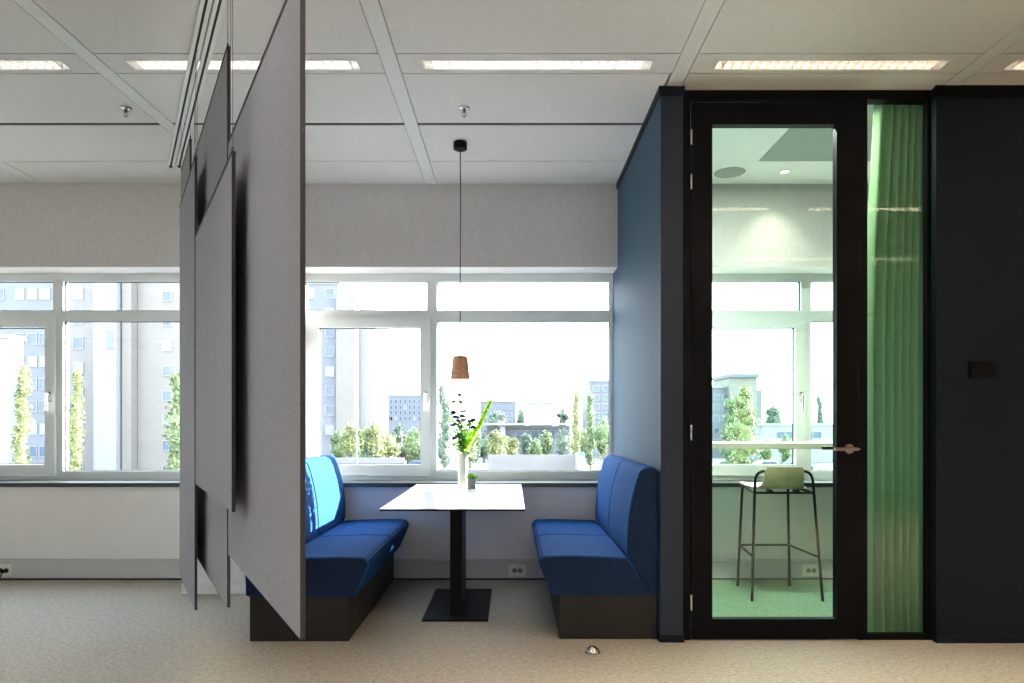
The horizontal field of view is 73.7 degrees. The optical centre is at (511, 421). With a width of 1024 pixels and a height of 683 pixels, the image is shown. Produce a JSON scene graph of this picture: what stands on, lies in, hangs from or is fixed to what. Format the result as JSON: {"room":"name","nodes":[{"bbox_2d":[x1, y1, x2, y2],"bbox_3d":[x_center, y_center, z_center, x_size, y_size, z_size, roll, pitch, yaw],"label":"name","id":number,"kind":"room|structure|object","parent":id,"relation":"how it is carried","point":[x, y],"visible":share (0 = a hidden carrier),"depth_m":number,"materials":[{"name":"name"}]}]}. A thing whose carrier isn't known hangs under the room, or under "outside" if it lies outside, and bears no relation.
{"room":"office breakout area","nodes":[
{"label":"office breakout area","id":0,"kind":"room"},
{"bbox_2d":[192,160,245,582],"bbox_3d":[-2.076,-0.314,4.999,0.427,3.027,0.472,0,0,0],"label":"column","id":1,"kind":"structure","parent":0,"point":[237,575],"depth_m":4.76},
{"bbox_2d":[181,583,245,593],"bbox_3d":[-2.076,1.163,4.993,0.451,0.075,0.484,0,0,0],"label":"baseboard","id":2,"kind":"structure","parent":1,"relation":"attached to","point":[202,588],"depth_m":4.75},
{"bbox_2d":[0,182,868,558],"bbox_3d":[-3.400,-0.363,5.418,16.000,3.127,0.365,0,0,0],"label":"wall","id":3,"kind":"structure","parent":0,"point":[45,228],"depth_m":5.24,"materials":[{"name":"white paint"}]},
{"bbox_2d":[0,564,12,575],"bbox_3d":[-3.848,1.124,5.170,0.132,0.090,0.010,0,0,0],"label":"power socket","id":4,"kind":"object","parent":3,"relation":"attached to","point":[9,567],"visible":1,"depth_m":5.17,"materials":[{"name":"plastic"}]},
{"bbox_2d":[0,274,179,479],"bbox_3d":[-3.435,-0.362,5.474,2.530,1.653,0.142,0,0,0],"label":"window","id":5,"kind":"structure","parent":3,"relation":"in","point":[55,322],"depth_m":5.47,"materials":[{"name":"metal"}]},
{"bbox_2d":[0,559,181,579],"bbox_3d":[-6.851,1.125,5.202,9.097,0.150,0.065,0,0,0],"label":"baseboard","id":6,"kind":"structure","parent":3,"relation":"attached to","point":[23,569],"depth_m":5.17,"materials":[{"name":"grey paint"}]},
{"bbox_2d":[0,480,597,486],"bbox_3d":[-5.045,0.480,5.350,11.710,0.032,0.290,0,0,0],"label":"sill","id":7,"kind":"structure","parent":3,"relation":"attached to","point":[3,483],"depth_m":5.21,"materials":[{"name":"stone"}]},
{"bbox_2d":[305,274,612,479],"bbox_3d":[-0.435,-0.362,5.474,2.530,1.653,0.142,0,0,0],"label":"window","id":8,"kind":"structure","parent":3,"relation":"in","point":[427,320],"depth_m":5.47,"materials":[{"name":"metal"}]},
{"bbox_2d":[394,559,545,579],"bbox_3d":[-0.520,1.125,5.202,2.660,0.150,0.065,0,0,0],"label":"baseboard","id":9,"kind":"structure","parent":3,"relation":"attached to","point":[404,569],"depth_m":5.17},
{"bbox_2d":[509,564,525,575],"bbox_3d":[0.040,1.124,5.170,0.132,0.090,0.010,0,0,0],"label":"power socket","id":10,"kind":"object","parent":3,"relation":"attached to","point":[514,569],"visible":1,"depth_m":5.17,"materials":[{"name":"plastic"}]},
{"bbox_2d":[712,274,832,479],"bbox_3d":[2.565,-0.362,5.474,2.530,1.653,0.142,0,0,0],"label":"window","id":11,"kind":"structure","parent":3,"relation":"in","point":[799,321],"depth_m":5.47,"materials":[{"name":"metal"}]},
{"bbox_2d":[712,559,832,578],"bbox_3d":[2.765,1.125,5.202,3.670,0.150,0.065,0,0,0],"label":"baseboard","id":12,"kind":"structure","parent":3,"relation":"attached to","point":[721,568],"depth_m":5.17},
{"bbox_2d":[712,480,832,486],"bbox_3d":[2.515,0.480,5.350,3.170,0.032,0.290,0,0,0],"label":"sill","id":13,"kind":"structure","parent":3,"relation":"attached to","point":[715,483],"depth_m":5.21,"materials":[{"name":"stone"}]},
{"bbox_2d":[802,564,818,575],"bbox_3d":[2.265,1.124,5.170,0.132,0.090,0.010,0,0,0],"label":"power socket","id":14,"kind":"object","parent":3,"relation":"attached to","point":[807,569],"visible":0.94,"depth_m":5.17,"materials":[{"name":"plastic"}]},
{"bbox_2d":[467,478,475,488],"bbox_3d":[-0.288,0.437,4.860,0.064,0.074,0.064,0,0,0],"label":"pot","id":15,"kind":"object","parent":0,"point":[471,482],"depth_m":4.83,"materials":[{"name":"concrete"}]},
{"bbox_2d":[0,0,1023,183],"bbox_3d":[-2.282,-1.904,-0.882,18.236,0.156,12.235,0,0,0],"label":"ceiling","id":16,"kind":"structure","parent":0,"point":[392,120],"depth_m":3.61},
{"bbox_2d":[0,60,72,70],"bbox_3d":[-2.869,-1.867,3.494,1.182,0.083,0.102,0,0,0],"label":"ceiling light","id":17,"kind":"object","parent":16,"relation":"attached to","point":[4,64],"visible":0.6,"depth_m":3.53,"materials":[{"name":"plastic"}]},
{"bbox_2d":[124,60,187,70],"bbox_3d":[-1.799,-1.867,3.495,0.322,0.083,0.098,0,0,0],"label":"ceiling light","id":18,"kind":"object","parent":16,"relation":"attached to","point":[134,64],"depth_m":3.53,"materials":[{"name":"plastic"}]},
{"bbox_2d":[167,0,212,167],"bbox_3d":[-1.361,-1.814,3.018,0.044,0.026,4.204,0,0,-30],"label":"ceiling track","id":19,"kind":"object","parent":16,"relation":"attached to","point":[204,8],"visible":1,"depth_m":3.57,"materials":[{"name":"metal"}]},
{"bbox_2d":[179,52,197,609],"bbox_3d":[-1.761,-0.447,3.705,0.015,2.724,0.890,0,0,-30],"label":"panel","id":20,"kind":"object","parent":19,"relation":"hanging from","point":[188,204],"visible":0.98,"depth_m":3.55,"materials":[{"name":"fabric"}]},
{"bbox_2d":[195,0,235,511],"bbox_3d":[-1.221,-0.755,2.776,0.015,2.107,1.189,0,0,-30],"label":"panel","id":21,"kind":"object","parent":19,"relation":"hanging from","point":[215,236],"visible":1,"depth_m":2.58,"materials":[{"name":"fabric"}]},
{"bbox_2d":[176,0,225,167],"bbox_3d":[-1.301,-1.814,3.018,0.044,0.026,4.204,0,0,-30],"label":"ceiling track","id":22,"kind":"object","parent":16,"relation":"attached to","point":[218,6],"visible":0.92,"depth_m":3.50,"materials":[{"name":"metal"}]},
{"bbox_2d":[181,121,191,198],"bbox_3d":[-2.075,-0.605,4.350,0.015,2.409,0.578,0,0,-30],"label":"panel","id":23,"kind":"object","parent":22,"relation":"hanging from","point":[187,163],"visible":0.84,"depth_m":4.28,"materials":[{"name":"fabric"}]},
{"bbox_2d":[193,0,229,607],"bbox_3d":[-1.478,-0.534,3.321,0.015,2.549,1.386,0,0,-30],"label":"panel","id":24,"kind":"object","parent":22,"relation":"hanging from","point":[212,146],"visible":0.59,"depth_m":3.04,"materials":[{"name":"fabric"}]},
{"bbox_2d":[228,0,304,639],"bbox_3d":[-0.810,-0.642,2.172,0.015,2.333,1.220,0,0,-30],"label":"panel","id":25,"kind":"object","parent":22,"relation":"hanging from","point":[266,530],"visible":0.94,"depth_m":1.94,"materials":[{"name":"fabric"}]},
{"bbox_2d":[305,60,361,70],"bbox_3d":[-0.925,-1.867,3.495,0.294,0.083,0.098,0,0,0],"label":"ceiling light","id":26,"kind":"object","parent":16,"relation":"attached to","point":[309,64],"depth_m":3.54,"materials":[{"name":"plastic"}]},
{"bbox_2d":[451,140,469,379],"bbox_3d":[-0.338,-1.054,4.460,0.127,1.547,0.127,0,0,0],"label":"pendant lamp","id":27,"kind":"object","parent":16,"relation":"hanging from","point":[460,367],"visible":1,"depth_m":4.43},
{"bbox_2d":[421,60,654,70],"bbox_3d":[0.131,-1.867,3.494,1.182,0.083,0.102,0,0,0],"label":"ceiling light","id":28,"kind":"object","parent":16,"relation":"attached to","point":[426,64],"visible":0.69,"depth_m":3.54,"materials":[{"name":"plastic"}]},
{"bbox_2d":[714,167,745,177],"bbox_3d":[1.594,-1.825,5.000,0.224,0.004,0.224,0,0,0],"label":"ceiling speaker","id":29,"kind":"object","parent":16,"relation":"attached to","point":[729,172],"visible":1,"depth_m":4.99},
{"bbox_2d":[712,60,951,70],"bbox_3d":[1.631,-1.867,3.494,1.182,0.083,0.102,0,0,0],"label":"ceiling light","id":30,"kind":"object","parent":16,"relation":"attached to","point":[721,64],"visible":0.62,"depth_m":3.53,"materials":[{"name":"plastic"}]},
{"bbox_2d":[867,105,922,631],"bbox_3d":[2.100,-0.320,3.880,2.200,3.015,0.093,0,0,0],"label":"curtain","id":31,"kind":"object","parent":16,"relation":"hanging from","point":[895,196],"visible":0.29,"depth_m":3.86,"materials":[{"name":"fabric"}]},
{"bbox_2d":[1001,60,1023,70],"bbox_3d":[3.131,-1.867,3.494,1.182,0.083,0.102,0,0,0],"label":"ceiling light","id":32,"kind":"object","parent":16,"relation":"attached to","point":[1016,64],"visible":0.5,"depth_m":3.53,"materials":[{"name":"plastic"}]},
{"bbox_2d":[0,579,1023,682],"bbox_3d":[-2.450,1.258,-0.750,18.100,0.124,12.700,0,0,0],"label":"floor","id":33,"kind":"structure","parent":0,"point":[52,631],"depth_m":3.62,"materials":[{"name":"beige carpet"}]},
{"bbox_2d":[246,455,408,640],"bbox_3d":[-1.119,0.725,4.457,0.672,0.951,1.476,0,0,0],"label":"bench sofa","id":34,"kind":"object","parent":33,"relation":"on","point":[349,564],"visible":0.68,"depth_m":3.95,"materials":[{"name":"blue fabric"}]},
{"bbox_2d":[256,463,317,593],"bbox_3d":[-1.360,0.601,4.089,0.190,0.704,0.734,0,0,0],"label":"cushion","id":35,"kind":"object","parent":34,"relation":"on","point":[311,502],"depth_m":4.34,"materials":[{"name":"blue fabric"}]},
{"bbox_2d":[305,455,344,537],"bbox_3d":[-1.360,0.601,4.828,0.190,0.704,0.734,0,0,0],"label":"backrest","id":36,"kind":"object","parent":34,"relation":"on","point":[324,470],"depth_m":4.77,"materials":[{"name":"blue fabric"}]},
{"bbox_2d":[305,535,391,595],"bbox_3d":[-1.091,0.845,4.089,0.616,0.217,0.734,0,0,0],"label":"seat cushion","id":37,"kind":"object","parent":34,"relation":"on","point":[335,565],"depth_m":3.73,"materials":[{"name":"blue fabric"}]},
{"bbox_2d":[319,519,408,565],"bbox_3d":[-1.091,0.845,4.828,0.616,0.217,0.734,0,0,0],"label":"seat cushion","id":38,"kind":"object","parent":34,"relation":"on","point":[395,529],"depth_m":4.77,"materials":[{"name":"blue fabric"}]},
{"bbox_2d":[380,484,524,621],"bbox_3d":[-0.326,0.837,4.460,0.792,0.726,1.476,0,0,0],"label":"dining table","id":39,"kind":"object","parent":33,"relation":"on","point":[457,603],"visible":0.98,"depth_m":4.21,"materials":[{"name":"white laminate"}]},
{"bbox_2d":[457,453,467,487],"bbox_3d":[-0.355,0.350,4.930,0.080,0.247,0.080,0,0,0],"label":"flower vase","id":40,"kind":"object","parent":39,"relation":"on","point":[462,458],"visible":0.95,"depth_m":4.90,"materials":[{"name":"white ceramic"}]},
{"bbox_2d":[447,391,491,456],"bbox_3d":[-0.312,0.114,4.923,0.324,0.681,0.156,0,0,0],"label":"flower bouquet","id":41,"kind":"object","parent":40,"relation":"in","point":[463,445],"visible":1,"depth_m":4.92,"materials":[{"name":"green plant"}]},
{"bbox_2d":[466,473,477,488],"bbox_3d":[-0.287,0.417,4.862,0.094,0.115,0.106,0,0,0],"label":"potted succulent","id":42,"kind":"object","parent":39,"relation":"on","point":[471,478],"visible":1,"depth_m":4.84,"materials":[{"name":"green plant"}]},
{"bbox_2d":[585,645,599,654],"bbox_3d":[0.420,1.183,3.560,0.082,0.035,0.082,0,0,0],"label":"door stop","id":43,"kind":"object","parent":33,"relation":"on","point":[592,650],"visible":1,"depth_m":3.54,"materials":[{"name":"metal"}]},
{"bbox_2d":[532,455,656,638],"bbox_3d":[0.477,0.725,4.476,0.652,0.951,1.438,0,0,0],"label":"bench sofa","id":44,"kind":"object","parent":33,"relation":"on","point":[600,576],"visible":1,"depth_m":3.77,"materials":[{"name":"blue fabric"}]},
{"bbox_2d":[532,519,609,539],"bbox_3d":[0.459,0.845,4.837,0.616,0.217,0.716,0,0,0],"label":"seat cushion","id":45,"kind":"object","parent":44,"relation":"on","point":[539,526],"depth_m":4.78,"materials":[{"name":"blue fabric"}]},
{"bbox_2d":[535,535,649,594],"bbox_3d":[0.459,0.845,4.118,0.616,0.217,0.716,0,0,0],"label":"seat cushion","id":46,"kind":"object","parent":44,"relation":"on","point":[569,564],"depth_m":3.76,"materials":[{"name":"blue fabric"}]},
{"bbox_2d":[595,455,629,539],"bbox_3d":[0.718,0.601,4.837,0.170,0.704,0.716,0,0,0],"label":"cushion","id":47,"kind":"object","parent":44,"relation":"on","point":[610,465],"depth_m":4.78,"materials":[{"name":"blue fabric"}]},
{"bbox_2d":[609,460,656,594],"bbox_3d":[0.718,0.601,4.118,0.170,0.704,0.716,0,0,0],"label":"cushion","id":48,"kind":"object","parent":44,"relation":"on","point":[633,498],"depth_m":3.76,"materials":[{"name":"blue fabric"}]},
{"bbox_2d":[712,442,832,448],"bbox_3d":[2.757,0.672,4.985,3.645,1.048,0.370,0,0,0],"label":"countertop","id":49,"kind":"structure","parent":33,"relation":"on","point":[715,445],"depth_m":4.80,"materials":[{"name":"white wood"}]},
{"bbox_2d":[736,466,823,601],"bbox_3d":[1.837,0.748,4.770,0.490,0.897,0.449,0,0,0],"label":"bar stool","id":50,"kind":"object","parent":33,"relation":"on","point":[788,478],"visible":1,"depth_m":4.60,"materials":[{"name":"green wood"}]},
{"bbox_2d":[613,99,659,632],"bbox_3d":[0.870,-0.314,4.598,0.120,3.027,1.753,0,0,0],"label":"wall","id":51,"kind":"structure","parent":0,"point":[636,278],"depth_m":4.30,"materials":[{"name":"blue paint"}]},
{"bbox_2d":[616,86,684,188],"bbox_3d":[0.870,-1.801,4.473,0.140,0.052,1.525,0,0,0],"label":"trim","id":52,"kind":"structure","parent":51,"relation":"attached to","point":[662,90],"depth_m":3.92,"materials":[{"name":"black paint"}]},
{"bbox_2d":[657,631,683,642],"bbox_3d":[0.870,1.180,3.756,0.134,0.040,0.088,0,0,0],"label":"baseboard","id":53,"kind":"structure","parent":51,"relation":"attached to","point":[661,638],"depth_m":3.71,"materials":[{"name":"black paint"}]},
{"bbox_2d":[660,96,682,634],"bbox_3d":[0.870,-0.305,3.720,0.121,2.950,0.006,0,0,0],"label":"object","id":54,"kind":"structure","parent":51,"relation":"attached to","point":[671,107],"depth_m":3.72,"materials":[{"name":"blue paint"}]},
{"bbox_2d":[931,88,1023,640],"bbox_3d":[4.403,-0.314,3.771,4.194,3.027,0.118,0,0,0],"label":"wall","id":55,"kind":"structure","parent":0,"point":[977,143],"depth_m":3.71,"materials":[{"name":"blue paint"}]},
{"bbox_2d":[683,90,930,639],"bbox_3d":[1.618,-0.314,3.776,1.376,3.027,0.162,0,0,0],"label":"door","id":56,"kind":"structure","parent":55,"relation":"in","point":[844,111],"depth_m":3.75,"materials":[{"name":"black wood"}]},
{"bbox_2d":[867,99,930,639],"bbox_3d":[2.131,-0.287,3.777,0.350,2.975,0.040,0,0,0],"label":"window","id":57,"kind":"structure","parent":56,"relation":"attached to","point":[926,634],"depth_m":3.76,"materials":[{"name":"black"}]},
{"bbox_2d":[934,85,1023,97],"bbox_3d":[4.400,-1.796,3.711,4.200,0.062,0.018,0,0,0],"label":"trim","id":58,"kind":"structure","parent":55,"relation":"attached to","point":[939,90],"depth_m":3.70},
{"bbox_2d":[934,635,1023,642],"bbox_3d":[4.400,1.180,3.710,4.200,0.040,0.020,0,0,0],"label":"baseboard","id":59,"kind":"structure","parent":55,"relation":"attached to","point":[937,638],"depth_m":3.70,"materials":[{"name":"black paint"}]},
{"bbox_2d":[968,361,997,378],"bbox_3d":[2.560,-0.284,3.705,0.160,0.096,0.014,0,0,0],"label":"wall switch","id":60,"kind":"object","parent":55,"relation":"attached to","point":[976,369],"visible":1,"depth_m":3.70,"materials":[{"name":"black plastic"}]},
{"label":"outside","id":61,"kind":"structure","parent":0,"visible":0},
{"bbox_2d":[390,432,832,469],"bbox_3d":[20.000,6.350,135.000,360.000,0.300,570.000,0,0,0],"label":"ground","id":62,"kind":"structure","parent":61,"point":[453,465],"depth_m":102.00,"materials":[{"name":"grey concrete"}]},
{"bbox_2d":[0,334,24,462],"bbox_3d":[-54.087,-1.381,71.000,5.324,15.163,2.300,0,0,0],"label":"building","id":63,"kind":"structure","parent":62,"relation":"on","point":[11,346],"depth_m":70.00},
{"bbox_2d":[9,364,34,462],"bbox_3d":[-44.540,0.444,62.056,1.748,11.514,1.839,0,0,34],"label":"poplar tree","id":64,"kind":"object","parent":62,"relation":"on","point":[22,391],"visible":0.86,"depth_m":61.76,"materials":[{"name":"green plant"}]},
{"bbox_2d":[0,283,52,462],"bbox_3d":[-70.801,-7.513,103.000,13.940,43.891,14.300,0,0,0],"label":"apartment building","id":65,"kind":"structure","parent":62,"relation":"on","point":[13,296],"depth_m":96.01,"materials":[{"name":"white concrete"}]},
{"bbox_2d":[69,366,86,469],"bbox_3d":[-42.185,0.400,66.028,1.885,11.602,1.858,0,0,0],"label":"poplar tree","id":66,"kind":"object","parent":62,"relation":"on","point":[75,433],"visible":0.91,"depth_m":65.76,"materials":[{"name":"green plant"}]},
{"bbox_2d":[69,283,179,469],"bbox_3d":[-44.524,-10.342,88.545,19.174,33.736,16.410,0,0,0],"label":"apartment building","id":67,"kind":"structure","parent":62,"relation":"on","point":[127,368],"depth_m":82.51,"materials":[{"name":"white concrete"}]},
{"bbox_2d":[161,370,179,469],"bbox_3d":[-25.395,1.120,52.008,2.393,10.164,2.148,0,0,30],"label":"poplar tree","id":68,"kind":"object","parent":62,"relation":"on","point":[174,418],"visible":0.46,"depth_m":51.58,"materials":[{"name":"green plant"}]},
{"bbox_2d":[330,430,346,457],"bbox_3d":[-21.031,3.555,84.014,2.801,5.298,2.518,0,0,0],"label":"deciduous tree","id":69,"kind":"object","parent":62,"relation":"on","point":[336,439],"visible":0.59,"depth_m":83.43,"materials":[{"name":"green plant"}]},
{"bbox_2d":[308,283,387,457],"bbox_3d":[-25.782,-6.171,96.325,14.651,24.742,15.650,0,0,0],"label":"apartment building","id":70,"kind":"structure","parent":62,"relation":"on","point":[338,346],"depth_m":89.99,"materials":[{"name":"white concrete"}]},
{"bbox_2d":[340,420,363,457],"bbox_3d":[-18.710,3.007,79.887,2.842,6.395,2.981,0,0,0],"label":"deciduous tree","id":71,"kind":"object","parent":62,"relation":"on","point":[349,438],"visible":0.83,"depth_m":79.22,"materials":[{"name":"green plant"}]},
{"bbox_2d":[349,296,363,462],"bbox_3d":[-15.489,-3.175,68.000,1.494,18.750,0.220,0,0,0],"label":"street lamp","id":72,"kind":"object","parent":62,"relation":"on","point":[356,448],"visible":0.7,"depth_m":67.93,"materials":[{"name":"white metal"}]},
{"bbox_2d":[358,429,371,457],"bbox_3d":[-18.210,3.503,83.458,2.613,5.401,2.608,0,0,0],"label":"deciduous tree","id":73,"kind":"object","parent":62,"relation":"on","point":[364,453],"visible":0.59,"depth_m":82.92,"materials":[{"name":"green plant"}]},
{"bbox_2d":[336,458,404,462],"bbox_3d":[-16.921,5.104,76.200,9.796,2.192,0.400,0,0,0],"label":"wall","id":74,"kind":"structure","parent":62,"relation":"on","point":[340,460],"depth_m":76.00,"materials":[{"name":"white concrete"}]},
{"bbox_2d":[363,420,387,457],"bbox_3d":[-16.956,2.986,84.005,3.404,6.439,3.396,0,0,0],"label":"deciduous tree","id":75,"kind":"object","parent":62,"relation":"on","point":[376,443],"visible":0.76,"depth_m":83.25,"materials":[{"name":"green plant"}]},
{"bbox_2d":[379,433,400,457],"bbox_3d":[-17.488,3.853,96.008,3.793,4.714,3.912,0,0,0],"label":"deciduous tree","id":76,"kind":"object","parent":62,"relation":"on","point":[392,450],"visible":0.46,"depth_m":95.21,"materials":[{"name":"green plant"}]},
{"bbox_2d":[392,422,405,457],"bbox_3d":[-16.179,3.077,98.001,2.231,6.251,2.181,0,0,0],"label":"deciduous tree","id":77,"kind":"object","parent":62,"relation":"on","point":[398,429],"visible":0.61,"depth_m":97.64,"materials":[{"name":"green plant"}]},
{"bbox_2d":[388,394,419,437],"bbox_3d":[-25.707,0.069,157.000,13.483,12.263,14.300,0,0,0],"label":"office building","id":78,"kind":"structure","parent":62,"relation":"on","point":[403,408],"depth_m":150.01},
{"bbox_2d":[401,435,412,462],"bbox_3d":[-15.210,3.964,99.874,3.951,4.497,3.996,0,0,0],"label":"deciduous tree","id":79,"kind":"object","parent":62,"relation":"on","point":[407,437],"visible":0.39,"depth_m":98.96,"materials":[{"name":"green plant"}]},
{"bbox_2d":[404,426,419,461],"bbox_3d":[-12.469,3.380,88.052,2.832,5.649,3.082,0,0,0],"label":"deciduous tree","id":80,"kind":"object","parent":62,"relation":"on","point":[414,440],"visible":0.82,"depth_m":87.42,"materials":[{"name":"green plant"}]},
{"bbox_2d":[438,383,453,469],"bbox_3d":[-8.336,0.696,84.007,2.663,11.010,2.319,0,0,0],"label":"poplar tree","id":81,"kind":"object","parent":62,"relation":"on","point":[443,443],"visible":0.91,"depth_m":83.66,"materials":[{"name":"green plant"}]},
{"bbox_2d":[459,426,481,467],"bbox_3d":[-5.607,3.246,92.024,3.127,5.919,3.303,0,0,0],"label":"deciduous tree","id":82,"kind":"object","parent":62,"relation":"on","point":[473,446],"visible":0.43,"depth_m":91.28,"materials":[{"name":"green plant"}]},
{"bbox_2d":[475,434,490,462],"bbox_3d":[-4.289,4.016,104.010,3.829,4.388,3.485,0,0,0],"label":"deciduous tree","id":83,"kind":"object","parent":62,"relation":"on","point":[482,454],"visible":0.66,"depth_m":103.35,"materials":[{"name":"green plant"}]},
{"bbox_2d":[484,409,508,434],"bbox_3d":[-3.236,1.687,149.716,5.843,9.053,6.432,0,0,0],"label":"deciduous tree","id":84,"kind":"object","parent":62,"relation":"on","point":[497,416],"visible":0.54,"depth_m":149.02,"materials":[{"name":"green plant"}]},
{"bbox_2d":[485,429,508,455],"bbox_3d":[-1.919,3.522,90.051,3.306,5.368,3.203,0,0,0],"label":"deciduous tree","id":85,"kind":"object","parent":62,"relation":"on","point":[496,446],"visible":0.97,"depth_m":89.36,"materials":[{"name":"green plant"}]},
{"bbox_2d":[479,401,516,437],"bbox_3d":[-3.384,0.508,172.000,9.001,11.384,14.300,0,0,0],"label":"office building","id":86,"kind":"structure","parent":62,"relation":"on","point":[507,407],"depth_m":165.00,"materials":[{"name":"grey concrete"}]},
{"bbox_2d":[504,436,519,454],"bbox_3d":[-0.009,4.114,97.980,2.381,4.181,2.508,0,0,0],"label":"deciduous tree","id":87,"kind":"object","parent":62,"relation":"on","point":[513,443],"visible":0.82,"depth_m":97.54,"materials":[{"name":"green plant"}]},
{"bbox_2d":[513,405,528,425],"bbox_3d":[1.791,1.456,135.063,3.289,9.496,3.287,0,0,0],"label":"deciduous tree","id":88,"kind":"object","parent":62,"relation":"on","point":[520,418],"visible":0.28,"depth_m":134.44,"materials":[{"name":"green plant"}]},
{"bbox_2d":[518,431,532,454],"bbox_3d":[1.956,3.733,95.957,2.205,4.941,2.257,0,0,0],"label":"deciduous tree","id":89,"kind":"object","parent":62,"relation":"on","point":[526,439],"visible":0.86,"depth_m":95.44,"materials":[{"name":"green plant"}]},
{"bbox_2d":[483,423,571,459],"bbox_3d":[2.625,3.215,115.000,14.437,5.970,12.000,0,0,0],"label":"pavilion","id":90,"kind":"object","parent":62,"relation":"on","point":[515,431],"visible":0.48,"depth_m":111.97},
{"bbox_2d":[488,455,574,469],"bbox_3d":[2.371,5.106,83.250,10.577,2.188,0.500,0,0,0],"label":"wall","id":91,"kind":"structure","parent":62,"relation":"on","point":[495,462],"depth_m":83.00,"materials":[{"name":"white concrete"}]},
{"bbox_2d":[528,438,542,454],"bbox_3d":[3.204,4.117,91.960,2.027,4.174,2.160,0,0,0],"label":"deciduous tree","id":92,"kind":"object","parent":62,"relation":"on","point":[535,449],"visible":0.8,"depth_m":91.54,"materials":[{"name":"green plant"}]},
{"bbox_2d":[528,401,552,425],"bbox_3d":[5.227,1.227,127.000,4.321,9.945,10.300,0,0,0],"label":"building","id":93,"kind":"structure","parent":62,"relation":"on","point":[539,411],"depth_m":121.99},
{"bbox_2d":[538,430,553,454],"bbox_3d":[4.720,3.636,95.006,2.337,5.135,2.379,0,0,0],"label":"deciduous tree","id":94,"kind":"object","parent":62,"relation":"on","point":[546,439],"visible":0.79,"depth_m":94.54,"materials":[{"name":"green plant"}]},
{"bbox_2d":[554,428,570,454],"bbox_3d":[6.915,3.488,93.014,2.383,5.430,2.386,0,0,0],"label":"deciduous tree","id":95,"kind":"object","parent":62,"relation":"on","point":[563,436],"visible":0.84,"depth_m":92.60,"materials":[{"name":"green plant"}]},
{"bbox_2d":[556,406,569,425],"bbox_3d":[9.826,1.420,131.920,2.887,9.565,2.871,0,0,0],"label":"deciduous tree","id":96,"kind":"object","parent":62,"relation":"on","point":[563,416],"visible":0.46,"depth_m":131.55,"materials":[{"name":"green plant"}]},
{"bbox_2d":[568,390,583,454],"bbox_3d":[8.236,1.041,88.006,2.180,10.320,1.931,0,0,0],"label":"poplar tree","id":97,"kind":"object","parent":62,"relation":"on","point":[575,440],"visible":0.86,"depth_m":87.71,"materials":[{"name":"green plant"}]},
{"bbox_2d":[575,452,583,469],"bbox_3d":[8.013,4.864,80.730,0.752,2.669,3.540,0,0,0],"label":"delivery van","id":98,"kind":"object","parent":62,"relation":"on","point":[579,457],"visible":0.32,"depth_m":78.99,"materials":[{"name":"metal"}]},
{"bbox_2d":[579,428,592,464],"bbox_3d":[10.316,3.526,98.063,3.028,5.359,2.973,0,0,0],"label":"deciduous tree","id":99,"kind":"object","parent":62,"relation":"on","point":[583,443],"visible":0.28,"depth_m":97.38,"materials":[{"name":"green plant"}]},
{"bbox_2d":[583,392,596,469],"bbox_3d":[10.062,1.103,87.994,2.019,10.196,1.631,0,0,0],"label":"poplar tree","id":100,"kind":"object","parent":62,"relation":"on","point":[589,449],"visible":0.97,"depth_m":87.73,"materials":[{"name":"green plant"}]},
{"bbox_2d":[581,379,608,457],"bbox_3d":[17.803,-0.575,125.000,8.942,13.550,14.300,0,0,0],"label":"office building","id":101,"kind":"structure","parent":62,"relation":"on","point":[599,388],"depth_m":118.00,"materials":[{"name":"grey concrete"}]},
{"bbox_2d":[592,415,608,460],"bbox_3d":[11.501,2.635,85.922,2.842,7.136,2.868,0,0,0],"label":"deciduous tree","id":102,"kind":"object","parent":62,"relation":"on","point":[602,434],"visible":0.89,"depth_m":85.45,"materials":[{"name":"green plant"}]},
{"bbox_2d":[719,397,738,462],"bbox_3d":[25.057,1.643,78.020,2.735,9.120,2.712,0,0,-37],"label":"deciduous tree","id":103,"kind":"object","parent":62,"relation":"on","point":[729,417],"visible":0.53,"depth_m":77.65,"materials":[{"name":"green plant"}]},
{"bbox_2d":[712,374,761,456],"bbox_3d":[38.419,-1.075,126.075,11.048,14.549,16.150,0,0,0],"label":"apartment building","id":104,"kind":"structure","parent":62,"relation":"on","point":[725,386],"depth_m":119.95,"materials":[{"name":"grey concrete"}]},
{"bbox_2d":[724,384,764,462],"bbox_3d":[24.779,1.062,72.960,4.215,10.282,3.777,0,0,0],"label":"deciduous tree","id":105,"kind":"object","parent":62,"relation":"on","point":[741,430],"visible":0.76,"depth_m":72.49,"materials":[{"name":"green plant"}]},
{"bbox_2d":[756,438,773,459],"bbox_3d":[35.521,4.238,95.986,2.695,3.936,2.633,0,0,0],"label":"deciduous tree","id":106,"kind":"object","parent":62,"relation":"on","point":[766,454],"visible":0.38,"depth_m":95.58,"materials":[{"name":"green plant"}]},
{"bbox_2d":[762,403,787,423],"bbox_3d":[53.725,1.120,140.001,5.580,10.180,5.523,0,0,0],"label":"deciduous tree","id":107,"kind":"object","parent":62,"relation":"on","point":[774,416],"visible":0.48,"depth_m":138.80,"materials":[{"name":"green plant"}]},
{"bbox_2d":[778,433,791,461],"bbox_3d":[36.152,3.834,90.040,2.007,4.738,2.016,0,0,0],"label":"deciduous tree","id":108,"kind":"object","parent":62,"relation":"on","point":[786,454],"visible":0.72,"depth_m":89.75,"materials":[{"name":"green plant"}]},
{"bbox_2d":[748,424,832,461],"bbox_3d":[45.218,3.233,110.000,13.834,5.935,10.300,0,0,0],"label":"building","id":109,"kind":"structure","parent":62,"relation":"on","point":[771,432],"depth_m":105.00,"materials":[{"name":"white concrete"}]},
{"bbox_2d":[813,396,827,423],"bbox_3d":[62.236,0.384,137.956,3.203,11.636,2.981,0,0,0],"label":"deciduous tree","id":110,"kind":"object","parent":62,"relation":"on","point":[818,400],"visible":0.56,"depth_m":137.69,"materials":[{"name":"green plant"}]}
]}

